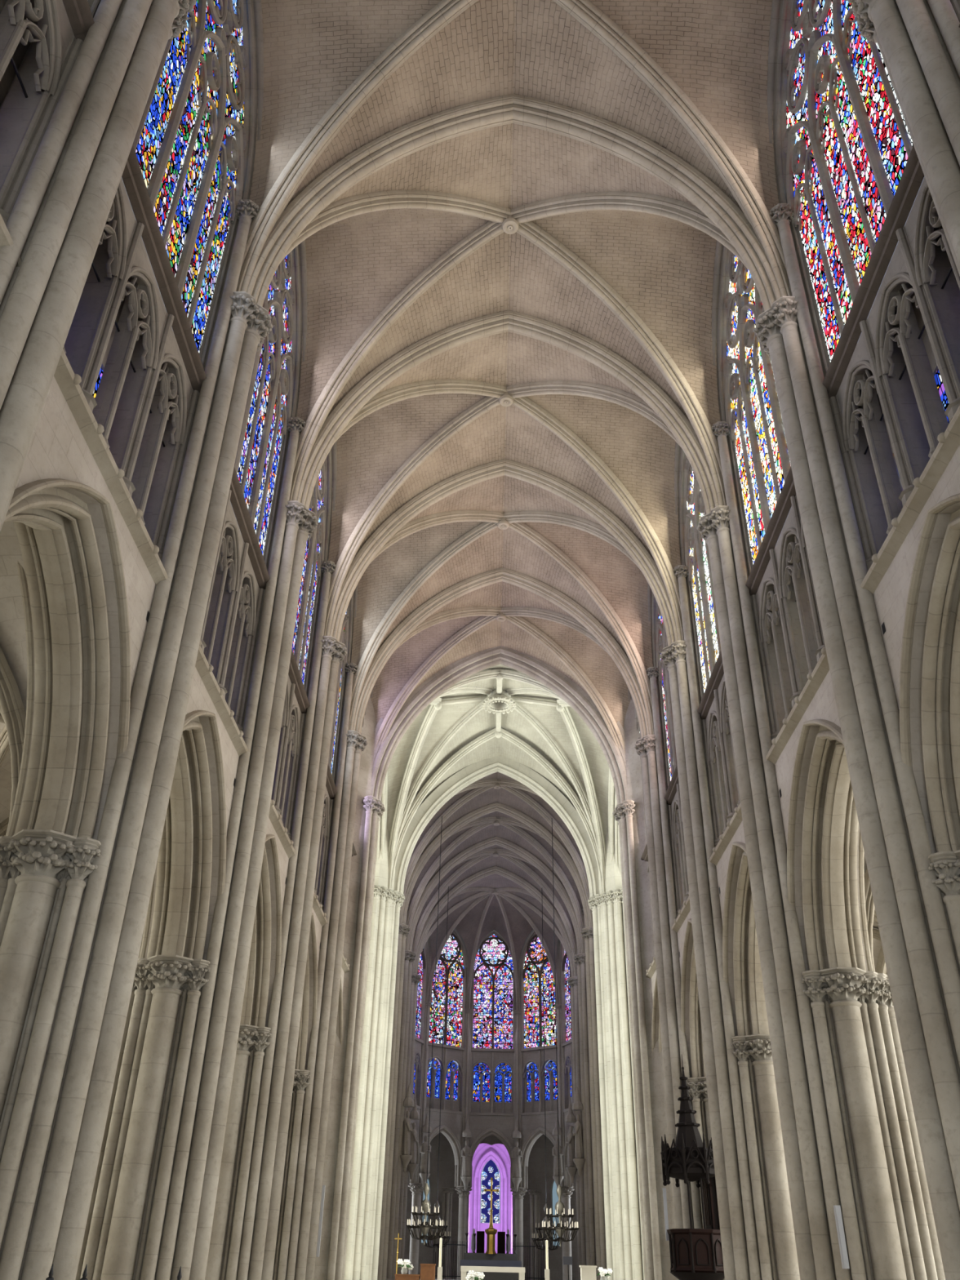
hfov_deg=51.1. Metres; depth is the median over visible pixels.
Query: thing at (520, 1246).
grille
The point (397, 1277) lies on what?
base cabinet
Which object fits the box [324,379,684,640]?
ribs
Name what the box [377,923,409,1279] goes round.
pier
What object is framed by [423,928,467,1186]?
wall
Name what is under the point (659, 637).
window
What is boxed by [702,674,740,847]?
arcade
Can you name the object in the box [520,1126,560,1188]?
arch
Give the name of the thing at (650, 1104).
pier
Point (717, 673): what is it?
trim
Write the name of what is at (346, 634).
window
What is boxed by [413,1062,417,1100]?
window
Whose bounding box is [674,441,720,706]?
window
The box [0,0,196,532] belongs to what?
pier
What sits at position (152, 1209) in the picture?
pier
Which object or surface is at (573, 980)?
pier
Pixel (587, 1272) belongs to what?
ambo
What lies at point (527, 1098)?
window
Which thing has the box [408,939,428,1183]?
wall
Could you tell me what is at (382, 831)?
arch
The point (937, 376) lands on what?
window
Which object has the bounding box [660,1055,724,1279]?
pulpit
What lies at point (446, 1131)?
arch
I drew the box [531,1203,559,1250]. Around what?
chandelier
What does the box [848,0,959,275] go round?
pier
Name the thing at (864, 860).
ceiling
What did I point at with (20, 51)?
wall
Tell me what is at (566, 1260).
stand
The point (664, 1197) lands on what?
loudspeaker
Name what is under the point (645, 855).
trim
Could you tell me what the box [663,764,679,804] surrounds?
trim
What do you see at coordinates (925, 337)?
wall
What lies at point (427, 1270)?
base cabinet
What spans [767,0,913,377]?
window
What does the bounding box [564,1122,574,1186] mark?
arch
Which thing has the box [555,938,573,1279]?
pier
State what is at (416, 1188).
pier
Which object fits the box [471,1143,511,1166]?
ceiling
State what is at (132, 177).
trim
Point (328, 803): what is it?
arcade
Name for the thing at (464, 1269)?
altar
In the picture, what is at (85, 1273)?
post
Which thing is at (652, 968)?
trim
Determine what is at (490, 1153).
arch
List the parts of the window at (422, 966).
stained glass, frame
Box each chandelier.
[406,1182,444,1244]
[421,1200,451,1252]
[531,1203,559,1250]
[541,1184,578,1247]
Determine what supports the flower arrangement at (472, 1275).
on the pedestal
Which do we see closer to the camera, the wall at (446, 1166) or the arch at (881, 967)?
the arch at (881, 967)
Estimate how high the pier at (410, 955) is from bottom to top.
29.200 m
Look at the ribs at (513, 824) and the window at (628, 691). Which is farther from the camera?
the ribs at (513, 824)
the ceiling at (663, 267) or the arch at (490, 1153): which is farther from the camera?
the arch at (490, 1153)
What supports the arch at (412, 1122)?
attached to the wall at (419, 1042)
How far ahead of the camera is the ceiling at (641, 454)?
39.08 m
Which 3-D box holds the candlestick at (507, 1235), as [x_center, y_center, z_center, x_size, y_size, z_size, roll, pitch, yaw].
[1.987,43.516,72.433,0.222,1.200,0.222,13,-34,-18]
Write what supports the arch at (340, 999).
on the pier at (295, 1257)
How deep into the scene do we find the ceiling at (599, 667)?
52.07 m
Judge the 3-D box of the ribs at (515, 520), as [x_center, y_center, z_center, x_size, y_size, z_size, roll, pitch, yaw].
[0.965,-1.624,42.666,13.776,9.278,7.677,1,-32,1]
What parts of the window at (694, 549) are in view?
frame, stained glass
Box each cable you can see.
[426,816,442,1182]
[436,886,448,1200]
[542,899,546,1203]
[551,817,559,1184]
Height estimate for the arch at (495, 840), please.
8.925 m
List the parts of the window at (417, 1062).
stained glass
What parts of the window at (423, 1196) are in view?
stained glass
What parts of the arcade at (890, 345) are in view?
tie rod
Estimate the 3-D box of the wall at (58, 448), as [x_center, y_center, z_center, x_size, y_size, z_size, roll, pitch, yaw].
[-6.894,7.513,28.216,1.505,5.320,37.800,1,-32,1]
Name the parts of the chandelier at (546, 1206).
stem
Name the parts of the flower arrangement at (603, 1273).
flower, flower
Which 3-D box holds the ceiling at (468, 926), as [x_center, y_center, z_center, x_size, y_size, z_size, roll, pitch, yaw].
[1.230,25.921,86.831,14.098,9.048,12.102,1,-32,1]
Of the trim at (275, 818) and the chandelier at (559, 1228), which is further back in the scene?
the chandelier at (559, 1228)
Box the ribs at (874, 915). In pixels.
[873,906,877,923]
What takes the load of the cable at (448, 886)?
hanging from the ribs at (510, 855)
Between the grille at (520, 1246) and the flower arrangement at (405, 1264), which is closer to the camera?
the flower arrangement at (405, 1264)
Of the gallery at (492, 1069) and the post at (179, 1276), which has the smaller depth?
the post at (179, 1276)
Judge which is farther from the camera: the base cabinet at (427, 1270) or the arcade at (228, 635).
the base cabinet at (427, 1270)
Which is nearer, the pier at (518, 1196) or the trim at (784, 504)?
the trim at (784, 504)
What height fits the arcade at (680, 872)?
5.150 m
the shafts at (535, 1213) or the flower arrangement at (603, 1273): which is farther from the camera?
the shafts at (535, 1213)
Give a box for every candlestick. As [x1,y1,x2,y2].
[465,1233,468,1253]
[472,1233,475,1253]
[506,1234,509,1253]
[513,1234,516,1253]
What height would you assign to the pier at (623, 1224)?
29.500 m
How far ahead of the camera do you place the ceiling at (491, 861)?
82.50 m
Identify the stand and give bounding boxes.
[563,1256,572,1279]
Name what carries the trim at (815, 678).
attached to the wall at (891, 595)
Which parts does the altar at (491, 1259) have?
panel, panel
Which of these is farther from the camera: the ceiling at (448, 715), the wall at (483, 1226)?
the wall at (483, 1226)
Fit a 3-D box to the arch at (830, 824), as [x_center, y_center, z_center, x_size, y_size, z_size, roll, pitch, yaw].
[8.106,3.873,21.322,1.792,4.805,6.784,1,-32,1]
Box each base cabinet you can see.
[394,1274,420,1279]
[420,1263,435,1279]
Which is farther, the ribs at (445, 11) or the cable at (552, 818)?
the cable at (552, 818)
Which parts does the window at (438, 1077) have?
stained glass, stained glass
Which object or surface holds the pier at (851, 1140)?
on the floor
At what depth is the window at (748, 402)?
29.42 m
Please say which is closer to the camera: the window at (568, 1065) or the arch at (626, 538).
the arch at (626, 538)
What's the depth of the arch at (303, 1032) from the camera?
36.35 m
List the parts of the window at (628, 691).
frame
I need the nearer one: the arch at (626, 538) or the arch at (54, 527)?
the arch at (54, 527)
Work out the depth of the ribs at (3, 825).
25.11 m
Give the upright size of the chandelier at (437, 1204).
3.000 m
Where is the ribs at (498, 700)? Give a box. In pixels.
[387,668,605,892]
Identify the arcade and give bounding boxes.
[0,0,83,224]
[62,177,199,559]
[200,489,264,730]
[271,675,305,839]
[314,780,333,911]
[667,783,688,917]
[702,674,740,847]
[751,494,825,744]
[829,176,959,570]
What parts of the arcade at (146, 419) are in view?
tie rod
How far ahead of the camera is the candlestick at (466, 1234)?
72.50 m
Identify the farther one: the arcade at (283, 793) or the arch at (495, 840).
the arch at (495, 840)
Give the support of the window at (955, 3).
on the trim
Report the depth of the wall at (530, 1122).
84.52 m
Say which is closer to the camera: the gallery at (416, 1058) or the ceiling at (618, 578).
the ceiling at (618, 578)
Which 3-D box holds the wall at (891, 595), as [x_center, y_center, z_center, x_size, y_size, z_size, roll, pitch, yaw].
[8.158,7.715,28.000,1.505,5.320,37.800,1,-32,1]
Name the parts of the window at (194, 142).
frame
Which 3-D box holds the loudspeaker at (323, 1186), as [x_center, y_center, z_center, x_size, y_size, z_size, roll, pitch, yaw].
[-6.163,22.484,38.925,0.100,2.400,0.125,1,-32,1]
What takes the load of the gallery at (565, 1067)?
attached to the wall at (566, 1046)
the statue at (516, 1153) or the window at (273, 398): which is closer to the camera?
the window at (273, 398)
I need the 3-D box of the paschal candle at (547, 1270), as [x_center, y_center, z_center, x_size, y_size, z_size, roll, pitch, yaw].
[2.945,27.520,44.104,0.200,2.050,0.200,1,-32,1]
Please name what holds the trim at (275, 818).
attached to the wall at (58, 448)
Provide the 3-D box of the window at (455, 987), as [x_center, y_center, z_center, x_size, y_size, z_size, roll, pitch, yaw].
[-2.903,30.673,89.801,4.300,10.447,0.430,22,-37,-29]
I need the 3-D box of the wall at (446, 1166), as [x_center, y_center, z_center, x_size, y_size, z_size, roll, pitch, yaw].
[-6.544,44.679,80.591,10.637,12.000,14.847,1,-32,1]
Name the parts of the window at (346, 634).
stained glass, frame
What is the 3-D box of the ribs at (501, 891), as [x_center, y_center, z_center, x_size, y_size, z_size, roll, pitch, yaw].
[1.230,25.982,86.901,14.226,9.016,12.122,1,-32,1]
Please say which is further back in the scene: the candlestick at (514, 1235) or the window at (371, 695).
the candlestick at (514, 1235)
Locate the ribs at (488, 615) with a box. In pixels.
[373,606,625,753]
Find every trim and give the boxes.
[0,213,22,266]
[53,349,172,589]
[62,0,94,41]
[121,144,206,392]
[195,640,250,756]
[229,466,270,589]
[268,800,296,858]
[288,648,310,713]
[312,893,327,926]
[325,764,337,799]
[342,951,350,973]
[351,842,356,856]
[640,842,648,861]
[645,956,656,978]
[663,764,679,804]
[671,892,690,933]
[697,650,724,719]
[706,803,742,865]
[745,466,795,595]
[762,647,829,764]
[822,146,924,399]
[855,404,959,598]
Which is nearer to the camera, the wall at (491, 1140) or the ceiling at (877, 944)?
the ceiling at (877, 944)
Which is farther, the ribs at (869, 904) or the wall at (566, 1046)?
the wall at (566, 1046)
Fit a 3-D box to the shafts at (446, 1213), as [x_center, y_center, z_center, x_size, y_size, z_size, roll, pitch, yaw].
[-2.800,49.465,83.427,1.174,7.000,1.194,1,-32,1]
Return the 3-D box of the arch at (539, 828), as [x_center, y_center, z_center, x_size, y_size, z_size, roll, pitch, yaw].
[1.128,15.611,70.102,13.160,8.925,0.734,1,-32,1]
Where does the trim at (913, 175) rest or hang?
attached to the wall at (925, 337)
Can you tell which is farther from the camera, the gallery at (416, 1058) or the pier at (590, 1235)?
the gallery at (416, 1058)
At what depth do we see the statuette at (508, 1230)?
72.75 m
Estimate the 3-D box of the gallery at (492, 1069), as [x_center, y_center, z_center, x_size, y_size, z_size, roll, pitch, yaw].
[1.063,38.179,86.629,4.000,4.900,0.275,1,-32,1]
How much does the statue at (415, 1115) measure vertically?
5.400 m
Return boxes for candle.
[437,1237,442,1279]
[544,1240,549,1279]
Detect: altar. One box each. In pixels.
[460,1227,521,1279]
[460,1266,524,1279]
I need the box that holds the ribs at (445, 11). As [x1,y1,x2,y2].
[236,0,791,297]
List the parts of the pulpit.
carved panel, carved panel, support post, support post, carved panel, panel, carved panel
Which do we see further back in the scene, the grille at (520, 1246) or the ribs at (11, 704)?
the grille at (520, 1246)
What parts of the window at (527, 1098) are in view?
stained glass, stained glass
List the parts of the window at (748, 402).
frame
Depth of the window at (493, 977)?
90.59 m
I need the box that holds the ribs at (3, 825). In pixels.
[0,816,9,836]
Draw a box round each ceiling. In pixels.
[0,520,26,823]
[249,0,779,229]
[296,123,720,440]
[328,331,680,582]
[351,475,653,679]
[369,581,630,728]
[386,664,608,839]
[407,810,583,915]
[409,772,586,870]
[414,844,575,934]
[427,873,562,1009]
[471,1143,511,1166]
[863,853,866,874]
[872,920,881,972]
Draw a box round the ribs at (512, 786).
[399,778,592,926]
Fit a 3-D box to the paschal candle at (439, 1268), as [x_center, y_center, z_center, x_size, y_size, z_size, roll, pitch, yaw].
[-1.754,27.457,44.172,0.200,2.050,0.200,1,-32,1]
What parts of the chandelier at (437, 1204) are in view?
stem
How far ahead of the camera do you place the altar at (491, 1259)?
71.85 m
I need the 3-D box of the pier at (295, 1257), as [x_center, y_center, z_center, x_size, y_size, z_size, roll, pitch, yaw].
[-6.710,9.530,40.262,3.310,29.200,2.710,1,-32,1]
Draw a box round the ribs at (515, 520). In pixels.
[348,510,654,734]
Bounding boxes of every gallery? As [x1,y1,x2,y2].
[412,1040,423,1106]
[425,1045,464,1111]
[469,1052,514,1113]
[520,1050,559,1112]
[562,1044,573,1109]
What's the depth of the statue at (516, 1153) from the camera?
82.58 m
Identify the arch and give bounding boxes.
[4,478,130,838]
[139,710,226,959]
[240,834,281,1026]
[246,93,781,311]
[294,912,317,1070]
[297,310,718,514]
[329,458,678,645]
[334,976,342,1047]
[352,567,649,738]
[371,645,627,804]
[376,770,387,861]
[393,755,599,897]
[400,802,591,928]
[407,835,582,954]
[409,1119,419,1183]
[413,866,575,976]
[422,1124,462,1186]
[466,1148,514,1253]
[467,1127,514,1188]
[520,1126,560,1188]
[523,1134,578,1279]
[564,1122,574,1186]
[608,768,621,875]
[651,977,662,1053]
[680,918,706,1077]
[722,841,768,1035]
[786,719,873,971]
[875,945,887,974]
[899,493,959,852]
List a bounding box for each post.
[45,1263,53,1279]
[80,1264,88,1279]
[177,1266,181,1279]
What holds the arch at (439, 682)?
on the pier at (650, 1104)
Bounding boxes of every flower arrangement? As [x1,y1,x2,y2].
[396,1258,413,1274]
[465,1270,484,1279]
[595,1266,612,1279]
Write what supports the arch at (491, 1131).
attached to the wall at (479, 1122)
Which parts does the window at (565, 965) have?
frame, stained glass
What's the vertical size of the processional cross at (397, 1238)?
2.350 m
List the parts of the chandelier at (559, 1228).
stem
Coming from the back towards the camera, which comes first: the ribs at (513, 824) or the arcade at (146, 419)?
the ribs at (513, 824)
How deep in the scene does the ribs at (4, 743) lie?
23.20 m
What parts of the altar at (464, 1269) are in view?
leg, leg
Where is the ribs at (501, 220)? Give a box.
[280,190,747,505]
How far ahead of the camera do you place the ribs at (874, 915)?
31.59 m
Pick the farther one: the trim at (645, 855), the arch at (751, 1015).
the trim at (645, 855)
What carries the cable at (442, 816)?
hanging from the ribs at (512, 786)
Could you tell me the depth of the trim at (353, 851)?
47.04 m
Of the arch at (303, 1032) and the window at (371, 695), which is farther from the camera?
the window at (371, 695)
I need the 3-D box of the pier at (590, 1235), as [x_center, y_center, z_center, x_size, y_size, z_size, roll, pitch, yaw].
[8.447,28.398,70.125,3.310,29.200,2.710,1,-32,1]
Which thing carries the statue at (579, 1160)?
attached to the pier at (590, 1235)
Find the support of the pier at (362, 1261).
on the floor
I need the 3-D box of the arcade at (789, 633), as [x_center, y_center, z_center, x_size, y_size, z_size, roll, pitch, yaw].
[7.881,-0.865,24.264,0.822,5.150,7.400,1,-32,1]
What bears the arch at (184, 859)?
on the pier at (73, 910)
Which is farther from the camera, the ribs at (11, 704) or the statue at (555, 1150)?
the statue at (555, 1150)
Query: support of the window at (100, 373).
in the wall at (20, 51)
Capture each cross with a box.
[395,1233,401,1274]
[484,1177,498,1228]
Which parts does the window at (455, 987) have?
rose glass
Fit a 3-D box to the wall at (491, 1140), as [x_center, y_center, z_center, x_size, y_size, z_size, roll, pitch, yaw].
[1.013,44.714,89.291,4.400,2.800,0.300,1,-32,1]
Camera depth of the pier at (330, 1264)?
43.53 m
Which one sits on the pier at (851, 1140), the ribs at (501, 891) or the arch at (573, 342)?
the arch at (573, 342)
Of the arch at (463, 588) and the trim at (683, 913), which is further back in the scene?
the arch at (463, 588)
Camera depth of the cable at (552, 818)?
61.46 m
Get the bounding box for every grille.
[433,1240,467,1279]
[512,1242,546,1279]
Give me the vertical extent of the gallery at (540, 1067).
4.900 m
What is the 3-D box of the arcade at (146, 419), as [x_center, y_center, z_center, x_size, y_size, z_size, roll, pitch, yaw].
[-6.533,-5.013,18.098,0.822,5.150,7.205,1,-32,1]
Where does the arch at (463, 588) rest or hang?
on the pier at (663, 895)
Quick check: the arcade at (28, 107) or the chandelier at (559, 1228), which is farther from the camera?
the chandelier at (559, 1228)
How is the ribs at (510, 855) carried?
attached to the ceiling at (491, 861)
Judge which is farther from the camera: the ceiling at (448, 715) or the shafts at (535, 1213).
the shafts at (535, 1213)
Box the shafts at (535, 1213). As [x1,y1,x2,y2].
[528,1189,542,1279]
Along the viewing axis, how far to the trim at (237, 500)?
26.38 m
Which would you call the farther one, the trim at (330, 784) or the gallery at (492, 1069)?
the gallery at (492, 1069)
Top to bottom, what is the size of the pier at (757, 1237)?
29.200 m
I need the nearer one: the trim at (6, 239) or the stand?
the trim at (6, 239)
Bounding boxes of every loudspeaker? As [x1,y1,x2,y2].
[315,1185,325,1257]
[662,1187,669,1240]
[833,1205,849,1268]
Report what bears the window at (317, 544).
in the wall at (58, 448)
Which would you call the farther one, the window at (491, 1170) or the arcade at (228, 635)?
the window at (491, 1170)
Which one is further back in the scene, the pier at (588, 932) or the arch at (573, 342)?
the pier at (588, 932)
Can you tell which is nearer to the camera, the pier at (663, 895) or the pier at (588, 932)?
the pier at (663, 895)
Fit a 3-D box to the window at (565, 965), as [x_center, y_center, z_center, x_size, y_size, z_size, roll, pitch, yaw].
[7.841,28.973,86.674,0.430,10.447,4.300,10,-33,-14]
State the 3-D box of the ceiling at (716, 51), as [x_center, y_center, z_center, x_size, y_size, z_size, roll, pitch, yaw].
[0.848,-13.582,23.371,13.440,9.250,7.400,1,-32,1]
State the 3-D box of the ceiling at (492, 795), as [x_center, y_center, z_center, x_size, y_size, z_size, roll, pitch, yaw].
[1.113,13.653,67.256,13.440,9.250,6.900,1,-32,1]
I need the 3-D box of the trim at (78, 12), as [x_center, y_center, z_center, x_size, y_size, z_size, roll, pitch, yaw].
[-6.231,-11.254,13.142,0.400,0.480,7.600,1,-32,1]
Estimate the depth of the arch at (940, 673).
16.71 m
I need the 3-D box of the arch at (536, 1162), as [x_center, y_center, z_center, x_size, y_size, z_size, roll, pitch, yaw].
[8.316,44.879,80.377,10.637,12.000,14.847,1,-32,1]
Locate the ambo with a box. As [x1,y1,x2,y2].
[579,1265,596,1279]
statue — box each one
[400,1083,414,1172]
[407,1097,420,1179]
[419,1112,431,1186]
[461,1117,471,1191]
[511,1118,521,1191]
[552,1115,564,1187]
[564,1100,577,1182]
[571,1086,585,1176]
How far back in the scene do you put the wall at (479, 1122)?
85.16 m
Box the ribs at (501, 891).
[419,886,569,1009]
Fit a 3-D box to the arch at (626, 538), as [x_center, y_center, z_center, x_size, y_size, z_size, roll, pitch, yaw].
[0.942,-3.478,39.344,13.160,8.925,0.734,1,-32,1]
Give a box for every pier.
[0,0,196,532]
[0,199,273,1279]
[75,417,317,1279]
[204,560,346,1279]
[272,662,368,1279]
[313,697,385,1279]
[344,828,404,1279]
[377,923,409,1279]
[386,905,416,1279]
[395,933,421,1274]
[408,936,431,1274]
[454,955,473,1279]
[510,955,527,1266]
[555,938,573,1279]
[567,934,586,1279]
[573,908,597,1279]
[580,926,607,1279]
[587,831,644,1279]
[612,697,678,1279]
[634,666,724,1279]
[659,564,799,1279]
[696,421,945,1279]
[752,203,959,1279]
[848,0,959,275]
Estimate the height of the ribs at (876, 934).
4.650 m
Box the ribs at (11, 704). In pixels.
[0,648,26,835]
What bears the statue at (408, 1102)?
attached to the pier at (410, 955)
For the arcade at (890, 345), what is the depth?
18.54 m
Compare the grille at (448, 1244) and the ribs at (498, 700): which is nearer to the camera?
the ribs at (498, 700)
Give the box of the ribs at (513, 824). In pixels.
[404,816,585,953]
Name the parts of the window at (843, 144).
frame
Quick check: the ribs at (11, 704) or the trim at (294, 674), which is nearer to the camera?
the ribs at (11, 704)
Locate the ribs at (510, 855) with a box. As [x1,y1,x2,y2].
[411,848,577,976]
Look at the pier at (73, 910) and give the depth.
15.82 m
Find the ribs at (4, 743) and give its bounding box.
[0,705,144,958]
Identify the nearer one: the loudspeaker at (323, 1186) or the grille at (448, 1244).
the loudspeaker at (323, 1186)
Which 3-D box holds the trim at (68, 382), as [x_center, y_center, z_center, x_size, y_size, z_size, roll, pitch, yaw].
[-6.203,-2.718,16.672,0.585,0.320,7.400,1,-32,1]
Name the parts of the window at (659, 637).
frame, stained glass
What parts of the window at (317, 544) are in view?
stained glass, frame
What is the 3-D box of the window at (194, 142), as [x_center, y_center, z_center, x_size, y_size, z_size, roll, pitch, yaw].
[-6.053,-12.281,22.605,0.658,11.569,6.855,1,-32,1]
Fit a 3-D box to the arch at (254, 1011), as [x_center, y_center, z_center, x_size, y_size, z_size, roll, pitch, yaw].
[-6.892,7.679,27.995,1.792,4.805,6.784,1,-32,1]
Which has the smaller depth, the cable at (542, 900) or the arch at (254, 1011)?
the arch at (254, 1011)
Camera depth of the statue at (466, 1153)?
82.64 m
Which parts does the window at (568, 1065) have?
stained glass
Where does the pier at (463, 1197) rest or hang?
on the platform
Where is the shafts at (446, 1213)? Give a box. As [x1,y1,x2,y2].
[440,1187,454,1279]
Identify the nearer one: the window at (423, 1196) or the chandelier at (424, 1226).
the chandelier at (424, 1226)
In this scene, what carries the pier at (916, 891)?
on the floor
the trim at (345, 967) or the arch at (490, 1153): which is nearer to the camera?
the trim at (345, 967)
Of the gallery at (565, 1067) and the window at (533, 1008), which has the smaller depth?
the gallery at (565, 1067)
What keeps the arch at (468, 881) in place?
on the pier at (573, 980)
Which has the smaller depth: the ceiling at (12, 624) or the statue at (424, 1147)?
the ceiling at (12, 624)
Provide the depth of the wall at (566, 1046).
83.55 m
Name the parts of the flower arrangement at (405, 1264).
flower, flower, flower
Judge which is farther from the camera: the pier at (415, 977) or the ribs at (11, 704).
the pier at (415, 977)
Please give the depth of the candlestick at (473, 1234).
72.45 m
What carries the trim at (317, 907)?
attached to the wall at (58, 448)
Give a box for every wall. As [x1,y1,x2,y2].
[0,0,170,383]
[13,376,344,1070]
[404,1132,458,1279]
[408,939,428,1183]
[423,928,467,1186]
[468,931,515,1147]
[468,1144,511,1253]
[480,1134,503,1145]
[520,929,559,1187]
[560,941,573,1187]
[650,444,959,1077]
[860,213,942,490]
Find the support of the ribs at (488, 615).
attached to the ceiling at (599, 667)
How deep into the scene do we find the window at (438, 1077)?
85.58 m
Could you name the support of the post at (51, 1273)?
on the floor
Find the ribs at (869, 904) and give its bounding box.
[864,867,875,971]
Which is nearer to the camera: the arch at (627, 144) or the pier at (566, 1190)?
the arch at (627, 144)
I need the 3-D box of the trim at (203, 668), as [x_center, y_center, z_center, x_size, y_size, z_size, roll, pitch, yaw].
[-6.164,1.236,23.044,0.585,0.320,7.600,1,-32,1]
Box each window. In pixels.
[87,0,101,17]
[92,367,102,398]
[133,0,263,371]
[234,240,307,571]
[292,441,337,699]
[328,585,357,785]
[360,691,372,734]
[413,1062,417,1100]
[414,940,428,1040]
[419,1177,431,1243]
[426,1057,460,1111]
[428,928,467,1047]
[471,929,514,1048]
[471,1062,513,1113]
[480,1160,499,1223]
[520,929,557,1048]
[524,1060,558,1112]
[551,1179,559,1245]
[559,942,572,1043]
[567,1065,572,1107]
[627,688,647,842]
[647,582,676,791]
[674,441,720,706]
[711,240,791,577]
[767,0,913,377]
[933,368,949,422]
[950,0,959,22]
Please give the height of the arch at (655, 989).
4.805 m
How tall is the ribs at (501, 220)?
9.278 m
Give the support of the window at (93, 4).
in the wall
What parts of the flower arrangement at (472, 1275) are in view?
flower, flower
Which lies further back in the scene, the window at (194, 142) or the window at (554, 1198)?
the window at (554, 1198)
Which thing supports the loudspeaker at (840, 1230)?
attached to the pier at (851, 1140)
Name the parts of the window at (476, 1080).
stained glass, stained glass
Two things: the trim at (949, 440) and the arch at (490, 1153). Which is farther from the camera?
the arch at (490, 1153)
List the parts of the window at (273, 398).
stained glass, frame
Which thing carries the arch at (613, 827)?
on the pier at (623, 1224)
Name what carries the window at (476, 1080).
in the wall at (479, 1122)
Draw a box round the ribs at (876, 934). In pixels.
[872,928,881,942]
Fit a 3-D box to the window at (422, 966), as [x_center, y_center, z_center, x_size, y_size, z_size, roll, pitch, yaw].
[-5.462,28.794,86.866,0.430,10.447,4.300,-9,-33,16]
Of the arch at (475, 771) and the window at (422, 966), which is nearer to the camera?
the arch at (475, 771)
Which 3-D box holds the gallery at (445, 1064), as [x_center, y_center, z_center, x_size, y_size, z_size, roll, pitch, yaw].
[-3.024,37.425,85.561,4.000,4.900,0.275,22,-37,-29]
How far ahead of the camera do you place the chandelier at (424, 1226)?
55.35 m
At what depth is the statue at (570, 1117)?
72.72 m
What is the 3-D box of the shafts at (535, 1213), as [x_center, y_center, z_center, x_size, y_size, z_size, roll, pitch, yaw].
[4.587,49.564,83.321,1.174,7.000,1.194,1,-32,1]
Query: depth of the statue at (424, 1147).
80.39 m
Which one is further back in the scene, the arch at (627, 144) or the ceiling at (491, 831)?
the ceiling at (491, 831)
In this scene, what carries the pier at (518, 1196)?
on the platform
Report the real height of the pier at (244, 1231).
29.200 m
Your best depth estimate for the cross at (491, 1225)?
73.75 m
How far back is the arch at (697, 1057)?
36.13 m
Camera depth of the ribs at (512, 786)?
69.61 m
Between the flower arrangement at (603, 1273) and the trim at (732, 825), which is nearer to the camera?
the trim at (732, 825)

